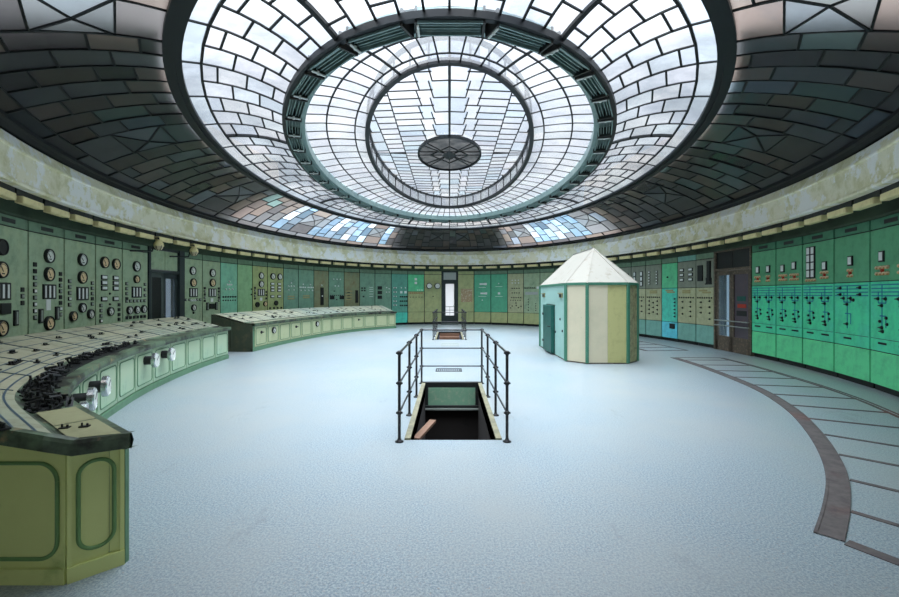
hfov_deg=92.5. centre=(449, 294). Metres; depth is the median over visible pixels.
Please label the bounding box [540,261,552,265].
lamp
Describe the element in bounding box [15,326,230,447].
countertop
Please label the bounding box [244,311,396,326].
countertop
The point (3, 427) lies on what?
switch
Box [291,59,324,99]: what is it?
lamp
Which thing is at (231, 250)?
lamp
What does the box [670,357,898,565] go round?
trim
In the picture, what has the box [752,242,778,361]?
tall cabinet
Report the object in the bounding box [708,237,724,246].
lamp
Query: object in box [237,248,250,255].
lamp
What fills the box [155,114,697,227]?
ceiling
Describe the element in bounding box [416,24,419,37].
socket
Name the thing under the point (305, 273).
tall cabinet
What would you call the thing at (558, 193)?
lamp
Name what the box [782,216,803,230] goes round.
lamp
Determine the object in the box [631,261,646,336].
tall cabinet
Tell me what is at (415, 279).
tall cabinet
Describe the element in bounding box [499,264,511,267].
lamp
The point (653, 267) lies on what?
tall cabinet
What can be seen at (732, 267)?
door
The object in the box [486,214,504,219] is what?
lamp
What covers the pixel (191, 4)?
beam
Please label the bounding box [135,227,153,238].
lamp
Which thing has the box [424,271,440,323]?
tall cabinet
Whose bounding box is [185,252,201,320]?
tall cabinet
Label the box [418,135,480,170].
window
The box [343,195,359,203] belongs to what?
lamp
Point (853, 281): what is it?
tall cabinet
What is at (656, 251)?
lamp
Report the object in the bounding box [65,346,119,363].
switch
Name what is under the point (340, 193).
lamp
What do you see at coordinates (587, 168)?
lamp
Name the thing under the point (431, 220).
lamp
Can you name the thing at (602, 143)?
lamp
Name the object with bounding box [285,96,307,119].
lamp
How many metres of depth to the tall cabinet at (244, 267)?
15.61 m
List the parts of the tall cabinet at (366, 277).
header panel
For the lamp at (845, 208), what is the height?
0.315 m
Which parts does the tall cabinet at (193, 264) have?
header panel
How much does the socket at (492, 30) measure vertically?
0.050 m
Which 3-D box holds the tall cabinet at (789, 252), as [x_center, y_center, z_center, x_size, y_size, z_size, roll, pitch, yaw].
[7.817,0.170,9.735,0.342,2.860,0.911,0,0,8]
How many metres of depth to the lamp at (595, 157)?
10.07 m
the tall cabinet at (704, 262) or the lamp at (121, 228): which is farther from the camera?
the tall cabinet at (704, 262)
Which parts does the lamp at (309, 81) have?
plate, plate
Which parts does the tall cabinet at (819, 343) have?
name plate, kick panel, header panel, panel, panel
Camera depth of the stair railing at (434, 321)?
15.19 m
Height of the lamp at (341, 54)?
0.230 m
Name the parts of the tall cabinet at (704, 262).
kick panel, header panel, panel, panel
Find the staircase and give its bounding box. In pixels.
[439,333,459,339]
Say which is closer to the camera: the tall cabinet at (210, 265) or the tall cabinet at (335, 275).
the tall cabinet at (210, 265)
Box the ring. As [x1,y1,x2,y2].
[282,8,616,221]
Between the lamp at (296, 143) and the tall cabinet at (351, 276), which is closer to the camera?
the lamp at (296, 143)
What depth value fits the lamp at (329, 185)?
12.75 m
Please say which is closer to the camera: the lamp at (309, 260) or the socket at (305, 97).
the socket at (305, 97)
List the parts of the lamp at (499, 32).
plate, plate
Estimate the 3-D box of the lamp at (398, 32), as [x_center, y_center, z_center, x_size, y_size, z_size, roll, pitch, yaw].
[-0.870,-3.255,5.356,0.830,0.230,0.280,0,0,26]
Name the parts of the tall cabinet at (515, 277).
kick panel, header panel, panel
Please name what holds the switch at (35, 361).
attached to the desk at (64, 465)
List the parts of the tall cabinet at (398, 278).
header panel, panel, kick panel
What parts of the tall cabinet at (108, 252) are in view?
header panel, name plate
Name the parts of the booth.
corner trim, wall panel, door, wall panel, wall panel, corner trim, wall panel, corner trim, wall panel, foot rail, wall panel, corner trim, wall panel, corner trim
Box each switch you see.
[0,421,10,430]
[5,358,40,364]
[17,373,61,393]
[19,385,73,413]
[40,361,72,377]
[58,424,70,428]
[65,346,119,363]
[78,422,90,427]
[114,341,130,347]
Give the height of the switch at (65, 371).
0.109 m
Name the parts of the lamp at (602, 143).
plate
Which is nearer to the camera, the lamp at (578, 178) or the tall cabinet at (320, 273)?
the lamp at (578, 178)
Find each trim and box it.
[0,111,898,251]
[0,197,898,270]
[343,6,555,31]
[639,341,687,350]
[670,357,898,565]
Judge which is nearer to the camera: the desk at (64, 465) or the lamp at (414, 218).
the desk at (64, 465)
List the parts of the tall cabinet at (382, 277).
header panel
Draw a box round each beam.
[175,0,723,229]
[301,24,597,219]
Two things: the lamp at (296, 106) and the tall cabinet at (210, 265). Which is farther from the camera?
the tall cabinet at (210, 265)
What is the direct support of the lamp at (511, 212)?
attached to the ring
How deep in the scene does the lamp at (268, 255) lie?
16.46 m
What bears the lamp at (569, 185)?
attached to the ring
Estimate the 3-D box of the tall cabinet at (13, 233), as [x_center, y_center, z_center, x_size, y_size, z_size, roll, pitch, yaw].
[-7.094,0.170,6.764,0.352,2.860,1.027,0,0,-19]
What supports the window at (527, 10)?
attached to the ring
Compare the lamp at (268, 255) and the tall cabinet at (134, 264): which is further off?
the lamp at (268, 255)
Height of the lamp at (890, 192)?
0.315 m
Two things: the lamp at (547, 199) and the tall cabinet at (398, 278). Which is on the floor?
the tall cabinet at (398, 278)
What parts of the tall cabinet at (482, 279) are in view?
kick panel, header panel, panel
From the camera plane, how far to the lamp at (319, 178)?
11.85 m
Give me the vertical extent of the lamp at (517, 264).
0.315 m
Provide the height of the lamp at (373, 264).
0.315 m
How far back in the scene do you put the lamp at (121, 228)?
9.60 m
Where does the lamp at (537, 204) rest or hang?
attached to the ring
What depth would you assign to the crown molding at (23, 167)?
10.04 m
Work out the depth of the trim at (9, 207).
10.00 m
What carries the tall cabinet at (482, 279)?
on the floor
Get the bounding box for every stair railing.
[395,328,510,442]
[432,309,466,339]
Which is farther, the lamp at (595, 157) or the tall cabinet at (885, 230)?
the lamp at (595, 157)
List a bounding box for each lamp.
[0,181,15,199]
[15,188,43,209]
[43,199,69,217]
[69,208,92,224]
[92,215,114,229]
[114,222,134,234]
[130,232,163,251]
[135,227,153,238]
[155,232,172,242]
[169,240,198,256]
[173,236,189,245]
[191,240,205,248]
[206,243,221,251]
[222,246,236,253]
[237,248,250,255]
[251,251,264,257]
[265,253,278,258]
[279,255,292,260]
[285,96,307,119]
[285,118,301,136]
[287,134,304,151]
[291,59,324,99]
[292,149,310,163]
[292,256,305,261]
[300,161,318,174]
[306,258,318,262]
[308,31,357,77]
[309,171,327,183]
[319,180,337,190]
[319,259,331,263]
[330,188,347,197]
[332,260,344,264]
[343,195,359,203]
[345,261,357,265]
[346,8,413,53]
[354,201,370,208]
[358,262,370,266]
[368,206,383,212]
[372,263,384,266]
[381,211,396,216]
[385,264,397,267]
[395,214,412,219]
[399,264,412,267]
[411,217,429,221]
[413,265,426,268]
[414,5,485,37]
[428,265,440,268]
[429,219,448,222]
[442,265,454,268]
[450,219,469,222]
[456,265,469,268]
[469,217,488,221]
[471,265,483,268]
[485,22,553,54]
[485,264,497,267]
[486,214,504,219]
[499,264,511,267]
[501,211,518,216]
[513,263,525,267]
[515,206,532,212]
[526,262,538,266]
[528,201,545,207]
[539,195,556,202]
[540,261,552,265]
[541,31,590,77]
[550,188,568,197]
[553,260,565,264]
[561,180,579,190]
[571,171,589,182]
[575,60,608,99]
[580,162,598,173]
[587,149,605,163]
[591,96,613,119]
[594,135,611,151]
[597,118,613,136]
[605,255,618,260]
[619,253,631,258]
[632,251,646,257]
[646,249,660,255]
[661,246,675,253]
[676,243,691,251]
[692,240,707,248]
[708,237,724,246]
[725,232,742,242]
[743,228,761,239]
[762,222,781,235]
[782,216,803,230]
[804,208,827,224]
[827,199,853,218]
[853,189,881,210]
[880,181,898,200]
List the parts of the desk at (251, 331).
panel, panel, door panel, door panel, door panel, moulding, door panel, moulding, door panel, door panel, door panel, door panel, door panel, door panel, door panel, door panel, door panel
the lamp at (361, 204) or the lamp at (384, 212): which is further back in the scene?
the lamp at (384, 212)
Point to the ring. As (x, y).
(408, 17)
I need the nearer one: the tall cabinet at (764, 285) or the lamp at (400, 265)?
the tall cabinet at (764, 285)
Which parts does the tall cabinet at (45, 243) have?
header panel, name plate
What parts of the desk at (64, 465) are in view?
moulding, panel, door panel, door panel, moulding, panel, moulding, door panel, moulding, door panel, moulding, corner post, door panel, moulding, door panel, moulding, door panel, moulding, door panel, moulding, door panel, moulding, door panel, moulding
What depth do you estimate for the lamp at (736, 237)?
11.19 m
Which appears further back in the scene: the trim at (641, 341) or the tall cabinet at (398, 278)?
the tall cabinet at (398, 278)
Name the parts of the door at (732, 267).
glass, transom panel, dark glass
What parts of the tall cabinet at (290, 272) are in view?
header panel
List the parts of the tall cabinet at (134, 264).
header panel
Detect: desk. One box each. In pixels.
[0,316,230,584]
[211,306,396,351]
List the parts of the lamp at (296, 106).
plate, plate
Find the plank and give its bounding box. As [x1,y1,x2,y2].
[414,420,435,439]
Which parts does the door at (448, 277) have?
transom panel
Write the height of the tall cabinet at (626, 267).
2.860 m
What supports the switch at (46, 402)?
attached to the desk at (64, 465)
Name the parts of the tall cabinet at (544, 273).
header panel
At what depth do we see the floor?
3.74 m
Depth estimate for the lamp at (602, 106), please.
7.48 m
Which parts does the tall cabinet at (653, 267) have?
kick panel, header panel, panel, panel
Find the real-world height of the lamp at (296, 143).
0.230 m
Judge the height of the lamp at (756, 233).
0.315 m
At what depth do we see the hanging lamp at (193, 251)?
12.32 m
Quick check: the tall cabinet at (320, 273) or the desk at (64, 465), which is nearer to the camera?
the desk at (64, 465)
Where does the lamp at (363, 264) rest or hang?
hanging from the soffit
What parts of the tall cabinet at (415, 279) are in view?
kick panel, header panel, panel, panel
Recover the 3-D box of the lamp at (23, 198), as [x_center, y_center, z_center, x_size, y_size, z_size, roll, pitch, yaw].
[-6.550,-1.532,6.715,0.110,0.315,0.720,0,0,-20]
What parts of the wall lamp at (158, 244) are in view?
bracket arm, lamp shade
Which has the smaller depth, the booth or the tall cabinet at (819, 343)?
the tall cabinet at (819, 343)
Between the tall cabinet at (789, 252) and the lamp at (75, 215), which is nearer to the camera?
the lamp at (75, 215)
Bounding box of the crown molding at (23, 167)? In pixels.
[0,128,898,264]
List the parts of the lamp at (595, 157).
plate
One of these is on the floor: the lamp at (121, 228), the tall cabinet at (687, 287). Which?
the tall cabinet at (687, 287)
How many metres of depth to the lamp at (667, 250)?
14.29 m
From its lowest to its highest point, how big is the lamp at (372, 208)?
0.230 m
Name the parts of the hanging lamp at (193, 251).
lamp shade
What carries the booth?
on the floor
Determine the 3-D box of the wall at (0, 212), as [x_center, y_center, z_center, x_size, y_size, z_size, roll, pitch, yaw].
[-6.424,-0.070,12.203,3.532,3.340,18.908,0,0,0]
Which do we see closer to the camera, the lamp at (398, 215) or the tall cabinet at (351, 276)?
the lamp at (398, 215)
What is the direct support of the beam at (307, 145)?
attached to the ceiling at (220, 137)
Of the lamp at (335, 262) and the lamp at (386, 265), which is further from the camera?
the lamp at (386, 265)
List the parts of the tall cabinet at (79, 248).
header panel, name plate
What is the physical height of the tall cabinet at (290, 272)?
2.860 m
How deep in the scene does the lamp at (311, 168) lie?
10.94 m
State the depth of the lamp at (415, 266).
22.74 m
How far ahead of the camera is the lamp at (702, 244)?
12.72 m
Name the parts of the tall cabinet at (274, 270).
header panel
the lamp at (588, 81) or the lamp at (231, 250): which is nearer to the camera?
the lamp at (588, 81)
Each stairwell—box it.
[404,381,501,439]
[435,331,463,339]
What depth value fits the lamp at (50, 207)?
7.37 m
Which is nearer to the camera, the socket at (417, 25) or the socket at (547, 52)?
the socket at (417, 25)
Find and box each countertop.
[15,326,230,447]
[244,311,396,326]
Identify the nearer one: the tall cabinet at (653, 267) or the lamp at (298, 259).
the tall cabinet at (653, 267)
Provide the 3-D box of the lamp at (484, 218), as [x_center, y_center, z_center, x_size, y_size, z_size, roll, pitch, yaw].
[1.262,-3.255,18.408,0.830,0.230,0.280,0,0,36]
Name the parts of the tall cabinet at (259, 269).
header panel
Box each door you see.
[147,246,184,319]
[441,271,457,324]
[714,246,753,355]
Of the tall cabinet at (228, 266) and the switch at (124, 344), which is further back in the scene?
the tall cabinet at (228, 266)
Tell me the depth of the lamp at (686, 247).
13.51 m
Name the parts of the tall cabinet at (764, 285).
kick panel, header panel, panel, panel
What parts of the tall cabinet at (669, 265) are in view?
kick panel, header panel, panel, panel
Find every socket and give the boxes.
[293,95,307,99]
[311,70,325,77]
[349,43,361,53]
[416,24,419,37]
[488,27,498,38]
[543,49,558,57]
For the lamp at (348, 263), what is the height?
0.315 m
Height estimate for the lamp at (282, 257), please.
0.315 m
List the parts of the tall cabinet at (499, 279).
kick panel, header panel, panel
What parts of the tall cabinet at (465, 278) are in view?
kick panel, header panel, panel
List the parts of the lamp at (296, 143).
plate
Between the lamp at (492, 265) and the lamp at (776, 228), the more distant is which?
the lamp at (492, 265)
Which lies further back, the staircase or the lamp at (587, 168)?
the staircase
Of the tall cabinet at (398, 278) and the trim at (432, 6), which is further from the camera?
the tall cabinet at (398, 278)
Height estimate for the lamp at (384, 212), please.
0.230 m
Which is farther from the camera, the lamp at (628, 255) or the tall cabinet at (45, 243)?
the lamp at (628, 255)
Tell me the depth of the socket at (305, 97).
6.91 m
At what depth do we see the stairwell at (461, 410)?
7.66 m
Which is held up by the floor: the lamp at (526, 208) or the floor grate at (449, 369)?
the floor grate at (449, 369)
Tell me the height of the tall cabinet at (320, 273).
2.860 m
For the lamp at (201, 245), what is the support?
hanging from the soffit
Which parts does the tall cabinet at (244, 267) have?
header panel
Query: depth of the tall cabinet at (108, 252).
9.65 m
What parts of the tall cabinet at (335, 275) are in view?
header panel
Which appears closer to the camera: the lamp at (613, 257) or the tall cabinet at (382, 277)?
the lamp at (613, 257)
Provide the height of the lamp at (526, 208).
0.230 m
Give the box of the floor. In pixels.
[0,324,898,596]
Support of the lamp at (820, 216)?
hanging from the soffit
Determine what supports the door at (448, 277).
in the wall at (367, 269)
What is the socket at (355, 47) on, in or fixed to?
attached to the lamp at (398, 32)
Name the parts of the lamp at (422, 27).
plate, plate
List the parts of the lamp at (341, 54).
plate, plate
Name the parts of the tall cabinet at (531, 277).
kick panel, panel, header panel, panel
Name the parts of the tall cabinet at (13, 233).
name plate, header panel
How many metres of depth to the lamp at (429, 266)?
22.92 m
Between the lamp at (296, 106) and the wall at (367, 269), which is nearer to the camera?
the lamp at (296, 106)
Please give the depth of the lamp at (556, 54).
5.88 m
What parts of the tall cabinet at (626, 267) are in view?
header panel, panel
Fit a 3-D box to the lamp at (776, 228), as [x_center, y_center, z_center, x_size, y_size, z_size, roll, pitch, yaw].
[7.310,-1.532,9.768,0.110,0.315,0.720,0,0,8]
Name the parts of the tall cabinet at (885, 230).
kick panel, header panel, panel, panel, name plate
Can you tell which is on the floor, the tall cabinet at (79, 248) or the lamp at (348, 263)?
the tall cabinet at (79, 248)
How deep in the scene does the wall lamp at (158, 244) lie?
10.76 m
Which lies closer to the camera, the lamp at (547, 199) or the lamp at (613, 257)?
the lamp at (547, 199)
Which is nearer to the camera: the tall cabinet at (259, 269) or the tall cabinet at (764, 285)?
the tall cabinet at (764, 285)
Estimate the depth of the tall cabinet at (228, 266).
14.79 m
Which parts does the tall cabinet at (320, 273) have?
header panel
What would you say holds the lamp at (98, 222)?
hanging from the soffit
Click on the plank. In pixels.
(419, 435)
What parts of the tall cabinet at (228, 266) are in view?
header panel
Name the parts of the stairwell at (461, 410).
panel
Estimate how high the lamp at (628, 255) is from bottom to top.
0.315 m
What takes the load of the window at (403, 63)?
attached to the beam at (307, 145)
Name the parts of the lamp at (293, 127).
plate, plate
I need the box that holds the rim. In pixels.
[162,0,736,230]
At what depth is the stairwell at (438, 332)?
18.16 m
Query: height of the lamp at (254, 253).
0.315 m
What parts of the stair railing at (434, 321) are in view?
cross rail, cross rail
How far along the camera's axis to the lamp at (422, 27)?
5.17 m
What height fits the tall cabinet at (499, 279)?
2.860 m
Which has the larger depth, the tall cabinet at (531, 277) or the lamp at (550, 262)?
the tall cabinet at (531, 277)
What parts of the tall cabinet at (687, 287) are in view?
kick panel, header panel, panel, panel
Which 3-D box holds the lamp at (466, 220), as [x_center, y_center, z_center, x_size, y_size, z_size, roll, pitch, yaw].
[0.447,-3.255,18.796,0.830,0.230,0.280,0,0,14]
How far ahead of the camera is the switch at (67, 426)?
2.58 m
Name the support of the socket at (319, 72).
attached to the lamp at (341, 54)
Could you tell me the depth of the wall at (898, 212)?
9.12 m
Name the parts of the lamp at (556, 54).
plate, plate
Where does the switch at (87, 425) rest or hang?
attached to the desk at (64, 465)
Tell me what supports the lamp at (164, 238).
hanging from the soffit
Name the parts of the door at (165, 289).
louvre panel, transom panel, glass, transom panel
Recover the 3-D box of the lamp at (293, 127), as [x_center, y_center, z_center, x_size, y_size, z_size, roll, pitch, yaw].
[-2.974,-3.255,8.209,0.280,0.230,0.830,0,0,-19]
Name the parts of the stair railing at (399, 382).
post, post, rail, rail, rail, post, post, cross rail, cross rail, cross rail, post, post, rail, rail, rail, post, post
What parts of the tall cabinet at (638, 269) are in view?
header panel, panel, kick panel, panel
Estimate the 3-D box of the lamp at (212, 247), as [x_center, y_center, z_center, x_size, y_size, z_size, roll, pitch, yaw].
[-7.393,-1.532,13.531,0.110,0.315,0.720,0,0,5]
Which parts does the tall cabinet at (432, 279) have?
kick panel, header panel, panel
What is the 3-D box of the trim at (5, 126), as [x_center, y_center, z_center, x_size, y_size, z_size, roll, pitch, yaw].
[0.000,-2.335,12.000,15.137,0.130,22.240,0,0,0]
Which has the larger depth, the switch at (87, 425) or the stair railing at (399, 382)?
the stair railing at (399, 382)
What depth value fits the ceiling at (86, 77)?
6.68 m
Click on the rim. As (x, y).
(175, 9)
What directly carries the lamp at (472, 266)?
hanging from the soffit
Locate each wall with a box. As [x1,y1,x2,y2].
[0,212,347,268]
[367,269,531,323]
[551,212,898,268]
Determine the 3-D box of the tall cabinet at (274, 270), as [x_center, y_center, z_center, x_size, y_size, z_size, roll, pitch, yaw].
[-7.082,0.170,17.278,0.352,2.860,0.867,0,0,20]
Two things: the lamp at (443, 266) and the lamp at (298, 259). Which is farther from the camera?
the lamp at (443, 266)
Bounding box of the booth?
[539,248,638,363]
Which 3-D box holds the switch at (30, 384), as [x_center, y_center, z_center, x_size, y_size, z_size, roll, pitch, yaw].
[-3.574,0.774,3.737,0.549,0.106,0.637,0,0,0]
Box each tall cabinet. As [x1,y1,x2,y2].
[0,213,26,337]
[26,220,63,333]
[63,229,94,328]
[94,236,121,324]
[121,241,146,321]
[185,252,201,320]
[202,255,219,323]
[220,257,236,312]
[237,259,252,311]
[252,261,267,310]
[267,262,282,309]
[283,264,297,308]
[298,265,313,307]
[313,266,327,307]
[328,267,343,306]
[344,268,358,305]
[359,269,374,305]
[375,270,390,309]
[391,270,406,324]
[407,271,423,323]
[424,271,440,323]
[458,271,473,323]
[474,271,491,323]
[491,270,507,324]
[508,270,523,325]
[524,269,539,326]
[540,268,554,283]
[616,262,630,276]
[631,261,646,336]
[646,259,663,338]
[662,257,678,341]
[678,255,697,344]
[696,252,713,347]
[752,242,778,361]
[776,236,805,367]
[803,229,837,376]
[835,221,874,387]
[871,213,898,396]
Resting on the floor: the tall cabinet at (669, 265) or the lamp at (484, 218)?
the tall cabinet at (669, 265)
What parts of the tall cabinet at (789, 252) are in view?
kick panel, header panel, panel, panel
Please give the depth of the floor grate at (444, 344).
13.71 m
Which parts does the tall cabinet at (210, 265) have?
header panel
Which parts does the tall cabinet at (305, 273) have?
header panel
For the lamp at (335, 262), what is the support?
hanging from the soffit
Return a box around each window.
[182,0,716,228]
[305,36,593,215]
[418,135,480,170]
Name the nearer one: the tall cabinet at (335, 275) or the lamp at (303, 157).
the lamp at (303, 157)
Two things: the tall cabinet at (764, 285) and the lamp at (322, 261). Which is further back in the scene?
the lamp at (322, 261)
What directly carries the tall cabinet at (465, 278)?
on the floor
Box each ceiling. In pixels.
[0,0,898,250]
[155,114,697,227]
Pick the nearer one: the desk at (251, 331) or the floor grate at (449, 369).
the floor grate at (449, 369)
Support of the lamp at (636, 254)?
hanging from the soffit
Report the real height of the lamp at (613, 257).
0.315 m
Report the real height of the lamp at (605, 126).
0.230 m
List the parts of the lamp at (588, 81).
plate, plate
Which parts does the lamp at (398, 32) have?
plate, plate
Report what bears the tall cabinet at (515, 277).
on the floor
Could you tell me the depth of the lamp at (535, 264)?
21.16 m
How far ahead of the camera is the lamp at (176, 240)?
11.93 m
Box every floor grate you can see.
[436,368,461,371]
[441,343,458,345]
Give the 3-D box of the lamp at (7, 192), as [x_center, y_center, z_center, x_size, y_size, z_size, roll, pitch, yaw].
[-6.263,-1.532,6.006,0.110,0.315,0.720,0,0,-24]
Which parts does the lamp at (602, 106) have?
plate, plate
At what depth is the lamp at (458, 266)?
22.93 m
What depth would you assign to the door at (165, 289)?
11.89 m
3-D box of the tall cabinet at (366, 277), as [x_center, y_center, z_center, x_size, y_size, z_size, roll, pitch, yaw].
[-4.230,0.170,21.778,0.863,2.860,0.318,0,0,-42]
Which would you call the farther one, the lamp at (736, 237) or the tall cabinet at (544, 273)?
the tall cabinet at (544, 273)
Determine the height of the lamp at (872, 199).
0.315 m
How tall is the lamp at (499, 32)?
0.230 m
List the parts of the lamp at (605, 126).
plate, plate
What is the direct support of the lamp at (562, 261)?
hanging from the soffit
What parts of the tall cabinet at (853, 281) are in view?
name plate, kick panel, header panel, panel, panel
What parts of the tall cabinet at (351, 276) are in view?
header panel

